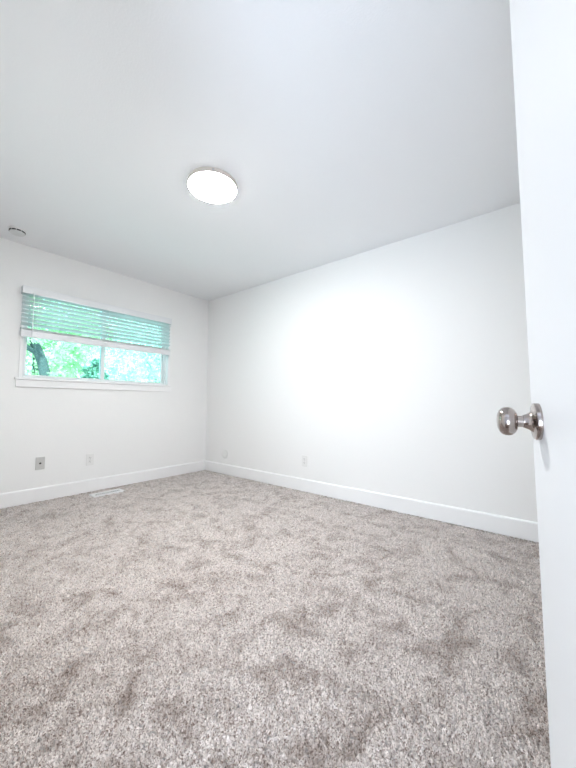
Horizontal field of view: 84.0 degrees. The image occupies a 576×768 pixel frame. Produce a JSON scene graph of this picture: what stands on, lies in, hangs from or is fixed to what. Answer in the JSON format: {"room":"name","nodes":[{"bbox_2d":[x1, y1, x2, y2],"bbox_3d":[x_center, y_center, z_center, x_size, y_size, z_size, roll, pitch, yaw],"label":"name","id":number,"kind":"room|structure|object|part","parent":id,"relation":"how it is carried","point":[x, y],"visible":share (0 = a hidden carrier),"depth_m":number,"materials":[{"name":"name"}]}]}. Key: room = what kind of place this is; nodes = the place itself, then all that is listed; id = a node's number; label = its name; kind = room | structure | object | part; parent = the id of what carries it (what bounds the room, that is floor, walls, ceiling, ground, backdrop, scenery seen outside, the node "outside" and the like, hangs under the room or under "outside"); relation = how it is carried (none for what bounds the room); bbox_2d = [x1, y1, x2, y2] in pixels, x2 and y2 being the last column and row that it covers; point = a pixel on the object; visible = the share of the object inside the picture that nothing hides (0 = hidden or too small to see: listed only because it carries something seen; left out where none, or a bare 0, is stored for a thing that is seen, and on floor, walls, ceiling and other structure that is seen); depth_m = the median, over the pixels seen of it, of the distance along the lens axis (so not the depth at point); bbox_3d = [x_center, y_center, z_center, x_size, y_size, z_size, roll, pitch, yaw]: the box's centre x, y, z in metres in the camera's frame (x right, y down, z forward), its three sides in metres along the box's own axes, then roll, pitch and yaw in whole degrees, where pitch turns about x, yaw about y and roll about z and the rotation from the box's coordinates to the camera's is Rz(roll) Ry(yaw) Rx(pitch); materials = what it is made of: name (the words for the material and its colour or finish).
{"room":"empty bedroom","nodes":[
{"label":"empty bedroom","id":0,"kind":"room"},
{"bbox_2d":[0,237,208,508],"bbox_3d":[-2.145,-0.063,3.534,0.140,2.458,2.928,-3,-4,39],"label":"wall","id":1,"kind":"structure","parent":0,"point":[125,431],"depth_m":3.46,"materials":[{"name":"white paint"}]},
{"bbox_2d":[35,457,44,469],"bbox_3d":[-2.378,0.762,3.073,0.019,0.118,0.073,-3,-4,39],"label":"cable jack plate","id":2,"kind":"object","parent":1,"relation":"attached to","point":[40,461],"visible":1,"depth_m":3.07,"materials":[{"name":"grey plastic"}]},
{"bbox_2d":[86,454,93,465],"bbox_3d":[-2.110,0.805,3.412,0.009,0.118,0.073,-3,-4,39],"label":"power outlet","id":3,"kind":"object","parent":1,"relation":"attached to","point":[89,457],"visible":1,"depth_m":3.41,"materials":[{"name":"white plastic"}]},
{"bbox_2d":[14,295,170,391],"bbox_3d":[-2.062,-0.415,3.618,0.152,0.964,1.581,-3,-4,39],"label":"window","id":4,"kind":"structure","parent":1,"relation":"attached to","point":[40,381],"depth_m":3.50,"materials":[{"name":"white plastic"}]},
{"bbox_3d":[-2.315,-0.460,3.352,0.028,0.806,0.704,-3,-4,39],"label":"sash","id":5,"kind":"part","parent":4,"relation":"part of","materials":[{"name":"white plastic"}]},
{"bbox_3d":[-2.040,-0.014,3.569,0.082,0.021,1.573,-3,-4,39],"label":"sill","id":6,"kind":"part","parent":4,"relation":"part of","materials":[{"name":"white paint"}]},
{"bbox_3d":[-1.890,-0.423,3.917,0.034,0.806,0.762,-3,-4,39],"label":"sash","id":7,"kind":"part","parent":4,"relation":"part of","materials":[{"name":"white plastic"}]},
{"bbox_2d":[20,285,171,355],"bbox_3d":[-2.005,-0.643,3.566,0.078,0.482,1.522,-3,-4,39],"label":"window blind","id":8,"kind":"object","parent":1,"relation":"attached to","point":[26,290],"visible":1,"depth_m":3.42,"materials":[{"name":"white plastic"}]},
{"bbox_3d":[-2.010,-0.437,3.557,0.052,0.062,1.510,-3,-4,39],"label":"rail","id":9,"kind":"part","parent":8,"relation":"part of","materials":[{"name":"white plastic"}]},
{"bbox_2d":[0,460,204,508],"bbox_3d":[-2.058,1.081,3.457,0.014,0.131,2.794,-3,-4,39],"label":"baseboard","id":10,"kind":"structure","parent":1,"relation":"attached to","point":[15,498],"depth_m":3.40,"materials":[{"name":"white paint"}]},
{"bbox_2d":[0,0,519,300],"bbox_3d":[-0.467,-1.488,1.458,5.454,0.150,4.428,-3,-4,39],"label":"ceiling","id":11,"kind":"structure","parent":0,"point":[342,129],"depth_m":1.74,"materials":[{"name":"white paint"}]},
{"bbox_2d":[8,226,25,236],"bbox_3d":[-2.346,-1.318,2.773,0.116,0.047,0.116,-3,-4,39],"label":"smoke detector","id":12,"kind":"object","parent":11,"relation":"attached to","point":[17,231],"visible":1,"depth_m":2.74,"materials":[{"name":"white plastic"}]},
{"bbox_2d":[188,166,236,202],"bbox_3d":[-0.514,-1.339,2.188,0.328,0.057,0.331,-3,-4,39],"label":"ceiling light","id":13,"kind":"object","parent":11,"relation":"attached to","point":[209,184],"visible":1,"depth_m":2.13,"materials":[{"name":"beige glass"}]},
{"bbox_2d":[4,520,544,765],"bbox_3d":[-0.480,1.091,1.301,5.454,0.102,4.428,-3,-4,39],"label":"floor","id":14,"kind":"structure","parent":0,"point":[179,520],"depth_m":1.00,"materials":[{"name":"grey carpet"}]},
{"bbox_2d":[89,488,123,497],"bbox_3d":[-1.892,1.144,3.349,0.116,0.025,0.301,-3,-4,39],"label":"floor vent","id":15,"kind":"object","parent":14,"relation":"in","point":[115,491],"visible":0.96,"depth_m":3.33,"materials":[{"name":"white metal"}]},
{"bbox_2d":[0,470,550,767],"bbox_3d":[-0.459,1.085,2.172,4.114,0.024,2.808,-3,-4,39],"label":"carpet","id":16,"kind":"object","parent":14,"relation":"on","point":[228,577],"visible":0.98,"depth_m":1.32,"materials":[{"name":"grey carpet"}]},
{"bbox_2d":[205,203,537,542],"bbox_3d":[0.459,-0.058,3.390,4.374,2.458,0.120,-3,-4,39],"label":"wall","id":17,"kind":"structure","parent":0,"point":[392,367],"depth_m":2.91,"materials":[{"name":"white paint"}]},
{"bbox_2d":[222,449,227,457],"bbox_3d":[-0.850,0.939,4.301,0.120,0.120,0.008,-3,-4,39],"label":"round cover plate","id":18,"kind":"object","parent":17,"relation":"attached to","point":[224,452],"visible":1,"depth_m":4.30,"materials":[{"name":"white plastic"}]},
{"bbox_2d":[302,455,307,466],"bbox_3d":[0.181,0.835,3.473,0.073,0.118,0.009,-3,-4,39],"label":"power outlet","id":19,"kind":"object","parent":17,"relation":"attached to","point":[304,458],"visible":1,"depth_m":3.47,"materials":[{"name":"white plastic"}]},
{"bbox_2d":[205,460,538,541],"bbox_3d":[0.419,1.081,3.262,4.114,0.131,0.014,-3,-4,39],"label":"baseboard","id":20,"kind":"structure","parent":17,"relation":"attached to","point":[504,525],"depth_m":2.80,"materials":[{"name":"white paint"}]},
{"bbox_3d":[-1.325,-0.209,1.073,4.234,2.458,0.120,-3,-5,39],"label":"wall door","id":21,"kind":"structure","parent":0,"visible":0},
{"bbox_3d":[-0.173,-0.102,0.136,0.925,2.105,0.144,-3,-5,39],"label":"door frame","id":22,"kind":"structure","parent":21,"relation":"attached to","visible":0},
{"bbox_2d":[496,0,575,767],"bbox_3d":[0.322,-0.066,0.293,0.163,2.026,0.774,-2,-4,27],"label":"door","id":23,"kind":"structure","parent":22,"relation":"attached to","point":[543,32],"depth_m":0.49,"materials":[{"name":"white paint"}]},
{"bbox_3d":[0.418,0.069,0.593,0.052,0.053,0.053,-2,-4,27],"label":"knob","id":24,"kind":"part","parent":23,"relation":"part of","materials":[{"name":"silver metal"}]},
{"label":"outside","id":25,"kind":"structure","parent":0,"visible":0},
{"bbox_3d":[-8.748,2.152,11.442,19.886,0.100,25.000,-3,-5,39],"label":"patio","id":26,"kind":"object","parent":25,"visible":0},
{"bbox_2d":[25,305,97,377],"bbox_3d":[-9.112,-0.714,10.840,2.836,5.560,4.730,-3,-4,39],"label":"leafy tree","id":27,"kind":"object","parent":26,"relation":"on","point":[50,344],"visible":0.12,"depth_m":11.04,"materials":[{"name":"green plant"}]},
{"bbox_2d":[25,297,113,376],"bbox_3d":[-6.127,-0.821,7.940,2.606,5.471,3.397,-3,-4,39],"label":"leafy tree","id":28,"kind":"object","parent":26,"relation":"on","point":[67,351],"visible":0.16,"depth_m":7.97,"materials":[{"name":"green plant"}]},
{"bbox_2d":[80,358,108,379],"bbox_3d":[-4.612,0.618,7.510,0.771,2.523,0.730,1,-4,-14],"label":"shrub","id":29,"kind":"object","parent":26,"relation":"on","point":[90,372],"visible":0.16,"depth_m":7.47,"materials":[{"name":"green plant"}]},
{"bbox_2d":[76,311,160,382],"bbox_3d":[-5.305,-0.582,11.634,2.416,5.425,4.252,-3,-4,39],"label":"leafy tree","id":30,"kind":"object","parent":26,"relation":"on","point":[146,365],"visible":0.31,"depth_m":11.18,"materials":[{"name":"green plant"}]},
{"bbox_2d":[105,319,160,381],"bbox_3d":[-6.928,-0.869,15.693,3.639,6.468,5.085,-3,-4,39],"label":"leafy tree","id":31,"kind":"object","parent":26,"relation":"on","point":[114,359],"visible":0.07,"depth_m":14.61,"materials":[{"name":"green plant"}]}
]}

